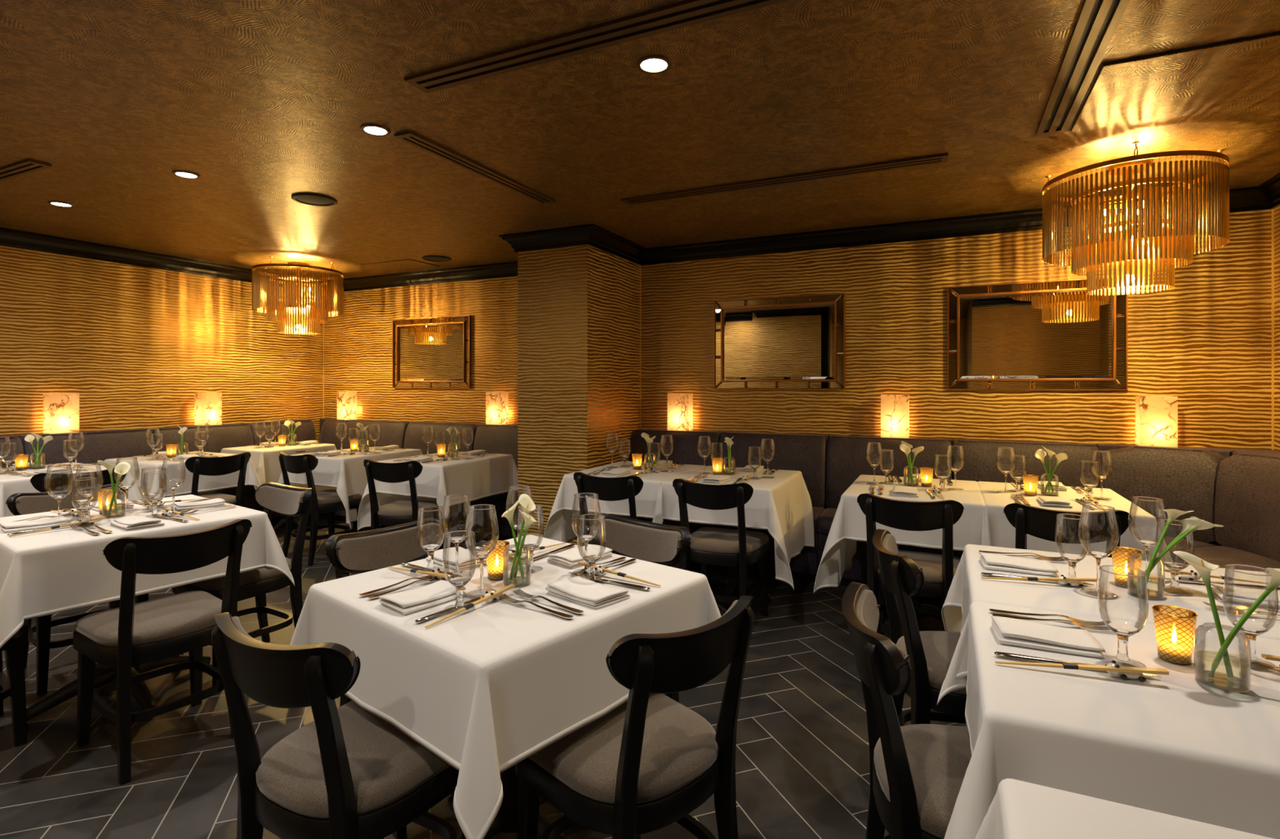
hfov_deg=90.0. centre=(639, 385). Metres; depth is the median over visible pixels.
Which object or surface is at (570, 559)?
folded napkin
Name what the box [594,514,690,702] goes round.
dining chair
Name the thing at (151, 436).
bowl
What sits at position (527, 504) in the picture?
vase
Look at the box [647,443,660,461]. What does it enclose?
bowl
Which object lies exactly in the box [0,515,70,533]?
folded napkin
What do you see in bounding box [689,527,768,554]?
seat cushion
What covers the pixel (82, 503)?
water goblet
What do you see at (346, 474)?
tablecloth
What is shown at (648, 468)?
chopsticks
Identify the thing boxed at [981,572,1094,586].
knife
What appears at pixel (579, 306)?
pillar
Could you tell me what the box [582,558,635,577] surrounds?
fork
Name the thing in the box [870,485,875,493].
fork
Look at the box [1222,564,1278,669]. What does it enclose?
water goblet
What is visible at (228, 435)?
cushion
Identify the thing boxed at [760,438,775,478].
wine glass
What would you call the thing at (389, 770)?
seat cushion
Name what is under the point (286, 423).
vase
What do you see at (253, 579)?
seat cushion
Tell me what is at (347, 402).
table lamp
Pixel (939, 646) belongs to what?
seat cushion
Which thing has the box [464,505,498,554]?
bowl
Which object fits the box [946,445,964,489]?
wine glass
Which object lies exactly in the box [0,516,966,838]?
floor
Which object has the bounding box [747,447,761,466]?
bowl
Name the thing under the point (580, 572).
fork
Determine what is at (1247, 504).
cushion
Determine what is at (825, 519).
seat cushion
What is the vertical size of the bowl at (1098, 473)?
0.116 m
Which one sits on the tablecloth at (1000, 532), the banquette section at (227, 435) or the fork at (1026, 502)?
the fork at (1026, 502)
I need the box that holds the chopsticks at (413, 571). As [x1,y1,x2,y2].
[387,566,445,577]
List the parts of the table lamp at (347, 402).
panel, panel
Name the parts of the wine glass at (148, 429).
stem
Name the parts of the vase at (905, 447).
stem, stem, stem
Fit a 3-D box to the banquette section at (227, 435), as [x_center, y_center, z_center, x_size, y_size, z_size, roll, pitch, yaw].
[-3.804,0.837,5.683,0.450,0.955,0.829,0,0,25]
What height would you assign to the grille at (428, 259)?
0.006 m
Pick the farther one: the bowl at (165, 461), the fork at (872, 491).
the fork at (872, 491)
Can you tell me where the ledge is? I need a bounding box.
[1177,446,1279,455]
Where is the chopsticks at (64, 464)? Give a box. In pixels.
[63,464,96,470]
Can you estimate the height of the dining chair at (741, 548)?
0.812 m
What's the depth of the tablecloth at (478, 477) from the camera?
4.72 m
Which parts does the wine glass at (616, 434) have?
stem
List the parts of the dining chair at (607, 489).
leg, seat frame, backrest, leg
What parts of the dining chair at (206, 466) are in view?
leg, backrest, leg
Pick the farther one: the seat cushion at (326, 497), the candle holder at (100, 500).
the seat cushion at (326, 497)
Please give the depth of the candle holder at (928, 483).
3.53 m
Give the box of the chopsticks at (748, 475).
[742,474,751,482]
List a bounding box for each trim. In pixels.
[0,226,322,288]
[321,261,517,291]
[323,323,324,418]
[498,223,592,252]
[587,223,645,265]
[640,186,1271,265]
[640,265,640,429]
[1257,172,1279,208]
[1271,208,1274,449]
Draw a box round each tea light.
[490,566,502,576]
[1026,489,1035,493]
[1117,573,1135,584]
[1161,643,1186,658]
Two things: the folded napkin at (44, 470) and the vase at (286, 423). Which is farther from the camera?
the vase at (286, 423)
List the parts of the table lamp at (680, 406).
panel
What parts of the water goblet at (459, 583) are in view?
stem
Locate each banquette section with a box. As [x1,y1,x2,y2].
[0,435,24,468]
[13,428,172,497]
[149,422,263,511]
[244,419,316,524]
[300,418,348,518]
[319,419,412,526]
[382,422,485,535]
[452,424,517,540]
[615,429,724,567]
[703,431,829,582]
[817,435,951,599]
[952,439,1101,559]
[1096,444,1233,562]
[1175,451,1279,566]
[1207,560,1279,573]
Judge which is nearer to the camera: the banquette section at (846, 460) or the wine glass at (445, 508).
the wine glass at (445, 508)
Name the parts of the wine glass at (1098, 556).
stem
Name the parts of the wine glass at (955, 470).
stem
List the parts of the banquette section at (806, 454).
seat, frame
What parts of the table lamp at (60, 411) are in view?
panel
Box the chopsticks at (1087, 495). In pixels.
[1084,494,1106,511]
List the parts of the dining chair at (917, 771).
leg, backrest, leg, seat frame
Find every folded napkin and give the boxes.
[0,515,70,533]
[9,462,47,469]
[33,468,67,473]
[85,499,133,511]
[109,515,164,530]
[151,451,180,456]
[170,497,225,511]
[176,454,206,459]
[261,441,279,445]
[292,440,318,444]
[311,450,341,456]
[373,444,399,450]
[378,580,466,615]
[403,456,432,462]
[425,546,493,571]
[459,449,487,455]
[545,576,630,608]
[546,544,612,568]
[600,468,631,476]
[646,460,672,466]
[701,475,730,484]
[739,465,764,472]
[892,485,919,497]
[909,473,933,483]
[979,552,1058,577]
[991,616,1105,658]
[1036,496,1072,508]
[1037,480,1067,491]
[1210,582,1279,609]
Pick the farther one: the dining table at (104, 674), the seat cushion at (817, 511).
the seat cushion at (817, 511)
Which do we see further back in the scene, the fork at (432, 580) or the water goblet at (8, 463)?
the water goblet at (8, 463)
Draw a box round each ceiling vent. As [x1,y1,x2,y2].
[0,159,51,181]
[394,130,555,204]
[404,0,788,93]
[620,152,948,204]
[1035,0,1130,136]
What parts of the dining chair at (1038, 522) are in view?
leg, leg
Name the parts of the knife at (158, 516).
blade, handle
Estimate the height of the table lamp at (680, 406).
0.298 m
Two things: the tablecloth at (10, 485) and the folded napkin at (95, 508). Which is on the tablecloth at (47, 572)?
the folded napkin at (95, 508)
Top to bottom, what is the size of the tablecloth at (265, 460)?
0.452 m
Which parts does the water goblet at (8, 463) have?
stem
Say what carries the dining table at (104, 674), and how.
on the floor
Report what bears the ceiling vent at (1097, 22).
in the ceiling
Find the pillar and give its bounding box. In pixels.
[517,244,639,545]
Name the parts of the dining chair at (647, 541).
backrest, leg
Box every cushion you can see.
[19,428,155,465]
[20,619,28,628]
[74,591,222,647]
[150,422,253,453]
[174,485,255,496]
[189,557,291,591]
[197,493,236,504]
[248,419,316,444]
[255,701,450,818]
[315,489,361,505]
[320,419,348,449]
[342,420,409,449]
[377,499,450,517]
[403,422,479,454]
[473,424,517,466]
[473,490,517,505]
[528,693,719,804]
[589,521,664,539]
[630,429,721,466]
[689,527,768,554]
[718,432,828,507]
[812,506,826,533]
[817,508,836,535]
[826,435,951,508]
[873,724,971,838]
[877,549,960,583]
[896,631,966,695]
[952,440,1101,488]
[1164,536,1220,562]
[1175,546,1279,566]
[1214,453,1279,562]
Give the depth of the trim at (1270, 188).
3.52 m
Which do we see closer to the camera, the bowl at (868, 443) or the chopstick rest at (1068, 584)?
the chopstick rest at (1068, 584)
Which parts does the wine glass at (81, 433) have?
stem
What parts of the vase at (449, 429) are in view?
stem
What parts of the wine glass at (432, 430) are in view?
stem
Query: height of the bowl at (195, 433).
0.116 m
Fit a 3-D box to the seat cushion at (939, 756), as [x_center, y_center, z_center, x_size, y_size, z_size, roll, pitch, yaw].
[0.737,0.860,1.402,0.417,0.057,0.427,0,0,11]
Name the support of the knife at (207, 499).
on the tablecloth at (47, 572)
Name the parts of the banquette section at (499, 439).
seat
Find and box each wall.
[0,245,323,443]
[324,209,1271,479]
[1274,205,1279,451]
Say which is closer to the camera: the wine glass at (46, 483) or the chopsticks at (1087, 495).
the wine glass at (46, 483)
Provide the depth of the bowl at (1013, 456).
3.35 m
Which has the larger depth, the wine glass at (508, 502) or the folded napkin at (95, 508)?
the folded napkin at (95, 508)
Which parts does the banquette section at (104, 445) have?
frame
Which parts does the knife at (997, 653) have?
handle, blade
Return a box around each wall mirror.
[392,315,471,388]
[713,293,844,389]
[947,276,1127,390]
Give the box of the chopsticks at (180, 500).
[138,498,207,505]
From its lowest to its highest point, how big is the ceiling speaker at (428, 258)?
0.010 m
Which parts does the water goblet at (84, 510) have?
stem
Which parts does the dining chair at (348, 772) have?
leg, backrest, leg, seat frame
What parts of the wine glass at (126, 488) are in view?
stem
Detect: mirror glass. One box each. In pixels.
[398,323,462,381]
[723,303,834,380]
[959,288,1112,379]
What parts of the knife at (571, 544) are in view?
blade, handle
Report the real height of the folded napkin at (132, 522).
0.028 m
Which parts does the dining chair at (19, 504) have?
leg, leg, backrest, leg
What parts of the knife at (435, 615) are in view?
handle, blade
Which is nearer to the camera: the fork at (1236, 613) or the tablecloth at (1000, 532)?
the fork at (1236, 613)
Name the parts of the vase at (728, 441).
stem, stem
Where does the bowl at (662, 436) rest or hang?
on the wine glass at (662, 436)
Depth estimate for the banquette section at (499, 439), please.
5.48 m
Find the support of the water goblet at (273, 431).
on the tablecloth at (265, 460)
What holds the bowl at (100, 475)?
on the wine glass at (100, 475)
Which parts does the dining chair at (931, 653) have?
leg, backrest, leg, seat frame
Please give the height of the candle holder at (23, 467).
0.098 m
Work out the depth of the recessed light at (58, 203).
3.92 m
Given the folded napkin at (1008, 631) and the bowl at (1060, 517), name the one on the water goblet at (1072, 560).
the bowl at (1060, 517)
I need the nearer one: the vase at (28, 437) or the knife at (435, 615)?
the knife at (435, 615)
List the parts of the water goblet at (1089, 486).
stem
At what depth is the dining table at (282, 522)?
5.75 m
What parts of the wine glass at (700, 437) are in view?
stem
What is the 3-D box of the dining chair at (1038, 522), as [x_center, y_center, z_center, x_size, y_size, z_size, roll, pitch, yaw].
[1.844,0.908,2.819,0.451,0.812,0.490,0,0,25]
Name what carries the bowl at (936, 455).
on the water goblet at (942, 478)
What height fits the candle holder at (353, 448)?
0.098 m
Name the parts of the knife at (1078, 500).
blade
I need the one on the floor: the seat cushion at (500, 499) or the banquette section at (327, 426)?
the banquette section at (327, 426)
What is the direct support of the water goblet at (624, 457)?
on the tablecloth at (558, 527)
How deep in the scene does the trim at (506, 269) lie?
6.23 m
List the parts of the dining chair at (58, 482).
leg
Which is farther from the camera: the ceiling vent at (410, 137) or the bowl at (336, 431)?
the bowl at (336, 431)
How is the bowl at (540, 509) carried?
on the water goblet at (532, 547)
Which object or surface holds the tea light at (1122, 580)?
on the candle holder at (1120, 580)
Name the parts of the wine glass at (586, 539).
stem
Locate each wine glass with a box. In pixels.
[0,436,11,474]
[44,464,73,521]
[66,431,84,466]
[75,462,102,520]
[114,457,139,511]
[145,428,160,460]
[160,457,186,512]
[196,425,208,453]
[254,421,266,448]
[270,419,280,442]
[335,422,347,450]
[368,424,380,453]
[422,426,433,456]
[440,493,472,574]
[461,427,473,458]
[464,504,498,594]
[505,484,533,563]
[571,493,600,572]
[605,432,618,467]
[660,435,673,471]
[697,435,711,473]
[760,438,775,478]
[866,442,882,484]
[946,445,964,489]
[995,447,1015,493]
[1078,504,1119,597]
[1090,450,1112,499]
[1128,496,1167,582]
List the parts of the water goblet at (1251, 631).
stem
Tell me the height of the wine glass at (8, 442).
0.233 m
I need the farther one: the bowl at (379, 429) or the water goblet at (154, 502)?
the bowl at (379, 429)
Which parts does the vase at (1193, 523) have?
stem, stem, stem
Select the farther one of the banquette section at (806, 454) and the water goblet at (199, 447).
the water goblet at (199, 447)
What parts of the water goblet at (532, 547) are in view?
stem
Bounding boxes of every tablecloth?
[0,462,142,517]
[0,494,294,648]
[104,451,261,499]
[220,442,336,489]
[277,447,422,529]
[289,534,721,838]
[357,452,517,530]
[543,461,706,542]
[657,466,814,590]
[813,475,986,594]
[936,601,1279,838]
[941,544,1279,679]
[974,778,1273,838]
[977,481,1173,562]
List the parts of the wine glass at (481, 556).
stem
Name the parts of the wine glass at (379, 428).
stem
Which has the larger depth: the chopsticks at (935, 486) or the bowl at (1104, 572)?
the chopsticks at (935, 486)
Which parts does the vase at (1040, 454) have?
stem, stem, stem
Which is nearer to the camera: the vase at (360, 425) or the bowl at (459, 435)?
the bowl at (459, 435)
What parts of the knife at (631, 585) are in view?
blade, handle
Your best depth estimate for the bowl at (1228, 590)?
1.30 m
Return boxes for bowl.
[0,443,17,461]
[4,436,11,457]
[44,464,73,497]
[62,440,78,457]
[66,432,84,450]
[70,472,94,500]
[71,478,97,508]
[75,463,102,495]
[114,457,139,487]
[140,467,162,493]
[142,471,166,500]
[145,428,160,445]
[150,434,163,449]
[160,457,186,487]
[194,431,206,446]
[196,425,208,440]
[254,422,266,435]
[264,426,275,439]
[270,420,280,433]
[281,424,291,436]
[335,423,347,438]
[348,428,358,441]
[356,431,368,444]
[368,425,380,439]
[416,506,444,547]
[422,426,433,442]
[434,431,445,446]
[440,495,472,538]
[442,532,476,581]
[449,434,460,449]
[461,427,473,444]
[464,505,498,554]
[505,486,533,525]
[516,506,543,546]
[571,493,600,537]
[577,515,606,558]
[605,433,618,451]
[618,439,631,456]
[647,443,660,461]
[660,435,673,454]
[697,436,711,456]
[710,444,723,461]
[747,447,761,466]
[760,439,775,459]
[866,442,882,465]
[879,451,894,471]
[934,454,951,477]
[946,445,964,469]
[995,447,1015,471]
[1008,455,1026,477]
[1055,514,1089,558]
[1078,505,1119,555]
[1080,461,1100,485]
[1090,450,1112,477]
[1097,566,1148,632]
[1128,497,1167,542]
[1155,520,1195,566]
[1222,565,1278,631]
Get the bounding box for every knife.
[6,521,98,535]
[142,498,210,509]
[154,515,188,522]
[400,562,462,577]
[414,591,494,622]
[521,543,574,563]
[570,573,650,590]
[926,489,935,498]
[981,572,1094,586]
[994,651,1160,677]
[1075,498,1093,509]
[1164,577,1279,590]
[1267,668,1279,673]
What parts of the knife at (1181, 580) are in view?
blade, handle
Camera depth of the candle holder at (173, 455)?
4.95 m
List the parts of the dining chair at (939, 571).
leg, leg, seat frame, backrest, leg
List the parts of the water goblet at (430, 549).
stem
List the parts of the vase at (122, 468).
stem, stem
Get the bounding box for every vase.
[24,431,53,469]
[97,460,130,517]
[176,425,188,455]
[284,418,301,445]
[356,422,368,452]
[446,426,460,457]
[501,493,537,587]
[641,432,656,470]
[722,436,735,475]
[899,440,924,486]
[1035,445,1067,496]
[1127,509,1223,599]
[1173,551,1279,693]
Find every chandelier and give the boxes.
[251,256,343,334]
[1042,141,1229,295]
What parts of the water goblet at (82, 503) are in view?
stem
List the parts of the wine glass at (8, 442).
stem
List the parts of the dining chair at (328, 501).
leg, backrest, leg, leg, seat frame, leg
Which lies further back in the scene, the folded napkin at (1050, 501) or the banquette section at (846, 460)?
the banquette section at (846, 460)
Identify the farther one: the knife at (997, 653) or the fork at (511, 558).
the fork at (511, 558)
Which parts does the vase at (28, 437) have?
stem, stem, stem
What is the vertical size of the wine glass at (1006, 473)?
0.233 m
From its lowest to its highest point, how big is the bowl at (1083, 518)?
0.125 m
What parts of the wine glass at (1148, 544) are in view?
stem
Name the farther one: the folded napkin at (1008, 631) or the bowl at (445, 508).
the bowl at (445, 508)
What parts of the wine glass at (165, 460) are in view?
stem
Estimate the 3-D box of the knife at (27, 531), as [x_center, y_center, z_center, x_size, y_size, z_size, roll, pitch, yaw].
[-2.270,0.554,2.487,0.020,0.008,0.278,0,0,31]
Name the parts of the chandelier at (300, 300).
rod, rod, rod, rod, rod, rod, rod, rod, rod, rod, rod, rod, rod, rod, rod, rod, rod, rod, rod, rod, rod, rod, rod, rod, rod, rod, rod, rod, rod, rod, rod, rod, rod, rod, rod, rod, rod, rod, rod, rod, rod, rod, stem, rod, rod, rod, rod, rod, rod, rod, rod, rod, rod, rod, rod, rod, rod, rod, rod, rod, rod, rod, rod, rod, rod, rod, rod, rod, rod, rod, rod, rod, rod, rod, rod, rod, rod, rod, rod, rod, rod, rod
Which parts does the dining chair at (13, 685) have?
leg, seat frame, leg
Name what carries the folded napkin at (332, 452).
on the tablecloth at (346, 474)
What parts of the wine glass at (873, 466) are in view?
stem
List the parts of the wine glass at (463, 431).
stem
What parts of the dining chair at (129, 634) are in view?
leg, leg, seat frame, backrest, leg, leg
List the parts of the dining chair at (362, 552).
leg, backrest, leg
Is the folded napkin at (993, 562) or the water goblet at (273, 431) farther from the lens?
the water goblet at (273, 431)
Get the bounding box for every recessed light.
[47,200,74,207]
[172,169,200,178]
[360,124,391,136]
[635,54,671,74]
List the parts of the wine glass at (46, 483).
stem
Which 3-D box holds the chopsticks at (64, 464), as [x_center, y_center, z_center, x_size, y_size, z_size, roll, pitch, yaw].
[-3.710,0.544,4.239,0.285,0.025,0.013,0,0,16]
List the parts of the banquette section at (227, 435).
seat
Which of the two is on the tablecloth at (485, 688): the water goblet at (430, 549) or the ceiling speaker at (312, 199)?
the water goblet at (430, 549)
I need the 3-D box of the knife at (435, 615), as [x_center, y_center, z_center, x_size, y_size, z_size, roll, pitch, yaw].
[-0.448,0.554,1.612,0.020,0.008,0.278,0,0,34]
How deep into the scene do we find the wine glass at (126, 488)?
2.85 m
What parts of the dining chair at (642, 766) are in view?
leg, seat frame, leg, leg, backrest, leg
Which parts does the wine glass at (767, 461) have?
stem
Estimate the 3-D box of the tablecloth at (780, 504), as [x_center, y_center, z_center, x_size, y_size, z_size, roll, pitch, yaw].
[0.610,0.820,3.924,0.843,0.518,0.927,0,0,25]
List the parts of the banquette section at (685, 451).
seat, frame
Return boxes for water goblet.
[0,442,17,472]
[62,440,78,468]
[70,471,94,519]
[71,477,97,526]
[140,466,162,511]
[142,471,166,516]
[150,433,163,457]
[194,431,206,454]
[264,426,275,447]
[281,424,291,444]
[348,428,358,450]
[356,430,368,453]
[416,506,444,571]
[434,431,445,456]
[442,530,476,609]
[449,434,460,459]
[516,505,543,573]
[577,514,606,584]
[618,439,631,467]
[647,442,660,472]
[710,442,723,472]
[747,446,761,478]
[879,449,894,484]
[934,454,951,491]
[1008,454,1026,490]
[1055,513,1089,583]
[1080,460,1100,500]
[1097,564,1148,667]
[1155,519,1195,595]
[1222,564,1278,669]
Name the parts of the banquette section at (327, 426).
frame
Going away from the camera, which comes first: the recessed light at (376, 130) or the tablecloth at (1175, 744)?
the tablecloth at (1175, 744)
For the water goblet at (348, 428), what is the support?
on the tablecloth at (346, 474)
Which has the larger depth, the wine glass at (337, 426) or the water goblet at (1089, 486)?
the wine glass at (337, 426)
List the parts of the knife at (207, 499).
handle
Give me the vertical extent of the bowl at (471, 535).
0.116 m
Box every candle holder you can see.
[14,454,28,470]
[97,489,117,514]
[165,444,177,457]
[277,435,286,446]
[349,439,358,451]
[436,444,445,457]
[484,540,510,580]
[631,453,642,469]
[711,457,723,475]
[919,467,933,487]
[1022,475,1039,496]
[1111,546,1142,587]
[1151,604,1197,664]
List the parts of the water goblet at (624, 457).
stem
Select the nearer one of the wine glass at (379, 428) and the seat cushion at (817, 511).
the seat cushion at (817, 511)
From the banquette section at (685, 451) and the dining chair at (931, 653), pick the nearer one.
the dining chair at (931, 653)
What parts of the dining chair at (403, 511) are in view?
leg, backrest, leg, seat frame, leg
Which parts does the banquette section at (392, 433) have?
seat, frame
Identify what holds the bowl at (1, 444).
on the water goblet at (8, 463)
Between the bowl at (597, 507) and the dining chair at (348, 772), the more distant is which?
the bowl at (597, 507)
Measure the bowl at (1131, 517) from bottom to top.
0.125 m
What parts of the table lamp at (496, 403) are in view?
panel, panel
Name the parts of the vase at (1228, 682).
stem, stem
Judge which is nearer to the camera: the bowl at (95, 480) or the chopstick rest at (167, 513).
the bowl at (95, 480)
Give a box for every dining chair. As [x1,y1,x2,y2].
[0,619,29,746]
[5,483,148,695]
[30,467,128,492]
[73,519,251,785]
[172,482,312,686]
[184,452,250,506]
[211,612,466,838]
[278,451,362,566]
[324,517,444,838]
[363,459,450,560]
[515,595,754,838]
[573,471,666,565]
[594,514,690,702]
[672,478,768,616]
[841,582,971,838]
[857,493,964,635]
[872,528,966,726]
[1003,502,1128,558]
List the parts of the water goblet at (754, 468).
stem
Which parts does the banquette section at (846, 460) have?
seat, frame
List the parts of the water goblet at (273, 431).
stem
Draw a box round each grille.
[295,195,333,204]
[424,257,448,261]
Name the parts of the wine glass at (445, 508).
stem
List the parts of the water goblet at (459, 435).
stem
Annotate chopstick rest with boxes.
[71,510,79,516]
[73,520,93,526]
[147,501,164,507]
[161,509,173,516]
[431,568,446,580]
[483,591,502,602]
[516,549,525,560]
[583,565,603,575]
[1057,574,1084,587]
[1080,497,1089,502]
[1105,660,1146,682]
[1178,570,1200,580]
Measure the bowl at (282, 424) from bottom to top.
0.116 m
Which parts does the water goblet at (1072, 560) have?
stem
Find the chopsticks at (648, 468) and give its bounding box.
[637,467,650,476]
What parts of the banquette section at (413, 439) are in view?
frame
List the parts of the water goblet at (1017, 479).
stem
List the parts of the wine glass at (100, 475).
stem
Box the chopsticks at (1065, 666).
[995,661,1168,675]
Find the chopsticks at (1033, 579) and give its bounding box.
[981,577,1096,582]
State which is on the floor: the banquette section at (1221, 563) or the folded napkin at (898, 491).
the banquette section at (1221, 563)
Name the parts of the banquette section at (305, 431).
seat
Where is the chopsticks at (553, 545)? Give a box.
[508,542,565,556]
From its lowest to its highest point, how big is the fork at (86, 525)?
0.012 m
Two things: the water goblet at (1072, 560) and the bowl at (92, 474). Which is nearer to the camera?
the water goblet at (1072, 560)
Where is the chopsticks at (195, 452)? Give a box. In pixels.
[195,452,222,456]
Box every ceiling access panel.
[361,258,439,271]
[1068,31,1279,132]
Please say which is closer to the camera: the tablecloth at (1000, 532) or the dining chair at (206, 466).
the tablecloth at (1000, 532)
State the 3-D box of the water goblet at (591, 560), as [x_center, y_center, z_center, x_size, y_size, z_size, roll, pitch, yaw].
[-0.136,0.465,1.808,0.082,0.187,0.082,0,0,42]
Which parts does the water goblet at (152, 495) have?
stem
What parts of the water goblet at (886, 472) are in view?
stem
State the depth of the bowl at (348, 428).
5.51 m
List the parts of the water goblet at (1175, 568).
stem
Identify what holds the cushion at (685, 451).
on the banquette section at (685, 451)
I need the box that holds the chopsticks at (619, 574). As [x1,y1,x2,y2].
[577,561,660,586]
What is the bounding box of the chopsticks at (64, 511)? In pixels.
[50,510,79,512]
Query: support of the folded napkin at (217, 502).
on the tablecloth at (47, 572)
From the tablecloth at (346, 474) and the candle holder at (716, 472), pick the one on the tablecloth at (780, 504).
the candle holder at (716, 472)
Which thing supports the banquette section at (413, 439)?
on the floor
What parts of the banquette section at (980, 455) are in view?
seat, frame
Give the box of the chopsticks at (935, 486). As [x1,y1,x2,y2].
[933,485,944,499]
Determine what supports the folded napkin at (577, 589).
on the tablecloth at (485, 688)
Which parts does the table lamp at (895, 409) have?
panel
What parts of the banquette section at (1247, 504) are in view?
frame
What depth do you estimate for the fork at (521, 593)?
1.63 m
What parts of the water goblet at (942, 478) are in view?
stem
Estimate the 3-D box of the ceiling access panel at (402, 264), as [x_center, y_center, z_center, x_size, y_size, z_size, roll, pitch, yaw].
[-2.222,-1.111,5.944,0.604,0.006,0.379,0,0,25]
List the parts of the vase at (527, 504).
stem, stem, stem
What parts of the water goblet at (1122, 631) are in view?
stem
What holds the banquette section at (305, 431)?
on the floor
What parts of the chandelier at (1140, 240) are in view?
rod, rod, rod, rod, rod, hanging chain, rod, rod, rod, rod, rod, rod, rod, rod, rod, rod, rod, rod, rod, rod, rod, rod, rod, rod, rod, rod, rod, rod, rod, rod, rod, rod, rod, rod, rod, rod, rod, rod, rod, rod, rod, rod, rod, rod, rod, rod, rod, rod, rod, stem, rod, rod, bulb, rod, rod, rod, hanging chain, rod, rod, rod, rod, rod, rod, rod, rod, rod, rod, rod, rod, rod, rod, rod, rod, rod, rod, rod, rod, rod, rod, rod, rod, rod, rod, rod, rod, rod, rod, rod, rod, rod, rod, rod, rod, rod, rod, hanging chain, rod, rod, rod, rod, rod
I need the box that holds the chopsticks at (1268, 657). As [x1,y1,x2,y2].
[1261,653,1279,662]
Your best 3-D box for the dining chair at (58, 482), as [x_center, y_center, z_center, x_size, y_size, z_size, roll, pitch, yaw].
[-3.465,0.908,3.908,0.490,0.812,0.451,0,0,35]
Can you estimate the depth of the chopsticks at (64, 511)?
2.77 m
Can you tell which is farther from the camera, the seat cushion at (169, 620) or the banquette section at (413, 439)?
the banquette section at (413, 439)
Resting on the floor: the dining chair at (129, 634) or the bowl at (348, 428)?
the dining chair at (129, 634)
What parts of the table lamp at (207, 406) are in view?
panel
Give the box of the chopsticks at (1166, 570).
[1164,568,1266,584]
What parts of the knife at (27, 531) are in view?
handle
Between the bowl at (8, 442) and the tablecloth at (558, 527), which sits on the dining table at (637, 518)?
the tablecloth at (558, 527)
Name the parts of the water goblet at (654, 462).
stem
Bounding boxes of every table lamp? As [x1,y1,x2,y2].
[43,393,79,434]
[194,392,222,426]
[337,391,357,420]
[485,392,508,425]
[667,393,693,431]
[880,394,909,438]
[1135,395,1177,448]
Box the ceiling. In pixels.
[0,0,1279,278]
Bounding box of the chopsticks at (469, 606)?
[424,583,515,627]
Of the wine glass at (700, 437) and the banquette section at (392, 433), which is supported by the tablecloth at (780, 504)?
the wine glass at (700, 437)
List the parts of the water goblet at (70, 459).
stem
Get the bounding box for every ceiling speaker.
[291,193,337,206]
[422,255,451,262]
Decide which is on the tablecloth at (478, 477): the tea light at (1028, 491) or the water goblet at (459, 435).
the water goblet at (459, 435)
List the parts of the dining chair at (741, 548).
leg, leg, backrest, seat frame, leg, leg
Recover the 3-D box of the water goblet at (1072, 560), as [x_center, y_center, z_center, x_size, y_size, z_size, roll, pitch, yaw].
[1.224,0.465,1.812,0.082,0.187,0.082,0,0,28]
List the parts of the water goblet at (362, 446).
stem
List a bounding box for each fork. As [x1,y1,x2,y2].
[0,513,74,525]
[7,472,31,475]
[13,471,35,475]
[14,512,71,521]
[70,524,99,534]
[82,522,112,533]
[130,500,149,506]
[173,506,235,515]
[174,505,231,514]
[359,572,442,595]
[367,578,440,599]
[475,548,523,560]
[478,545,534,555]
[498,594,573,618]
[512,589,583,613]
[568,556,626,574]
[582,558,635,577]
[586,468,606,474]
[686,474,702,480]
[691,475,707,481]
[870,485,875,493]
[879,485,884,494]
[978,550,1063,559]
[989,608,1106,626]
[991,613,1111,631]
[1004,555,1066,562]
[1010,493,1021,503]
[1016,494,1031,504]
[1071,485,1084,493]
[1203,601,1279,613]
[1217,608,1279,616]
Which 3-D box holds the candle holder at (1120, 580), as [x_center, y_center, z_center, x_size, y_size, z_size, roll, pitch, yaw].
[1.356,0.509,1.784,0.073,0.098,0.073,0,0,25]
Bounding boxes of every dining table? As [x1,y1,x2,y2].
[26,600,210,720]
[272,450,310,532]
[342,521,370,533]
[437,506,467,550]
[636,517,644,520]
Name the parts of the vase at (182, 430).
stem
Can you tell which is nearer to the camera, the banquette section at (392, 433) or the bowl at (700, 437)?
the bowl at (700, 437)
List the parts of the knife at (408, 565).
handle, blade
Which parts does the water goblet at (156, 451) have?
stem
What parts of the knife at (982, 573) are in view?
handle, blade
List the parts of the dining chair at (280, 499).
leg, seat frame, leg, backrest, leg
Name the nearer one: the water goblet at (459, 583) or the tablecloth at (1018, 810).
the tablecloth at (1018, 810)
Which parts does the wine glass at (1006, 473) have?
stem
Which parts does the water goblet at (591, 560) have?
stem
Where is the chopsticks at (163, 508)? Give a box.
[161,507,199,519]
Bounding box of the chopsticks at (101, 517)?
[8,516,106,537]
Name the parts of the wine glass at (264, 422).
stem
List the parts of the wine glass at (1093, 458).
stem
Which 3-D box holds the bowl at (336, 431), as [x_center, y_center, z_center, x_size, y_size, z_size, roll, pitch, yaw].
[-2.545,0.389,5.459,0.090,0.125,0.090,0,0,24]
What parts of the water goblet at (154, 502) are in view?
stem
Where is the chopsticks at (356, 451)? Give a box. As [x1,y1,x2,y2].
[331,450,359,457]
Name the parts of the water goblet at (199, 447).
stem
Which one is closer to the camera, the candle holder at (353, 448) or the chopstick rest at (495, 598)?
the chopstick rest at (495, 598)
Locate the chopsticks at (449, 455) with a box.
[426,455,451,463]
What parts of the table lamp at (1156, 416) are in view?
panel, panel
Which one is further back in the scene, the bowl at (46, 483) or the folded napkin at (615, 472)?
the folded napkin at (615, 472)
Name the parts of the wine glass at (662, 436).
stem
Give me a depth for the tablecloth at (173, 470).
4.73 m

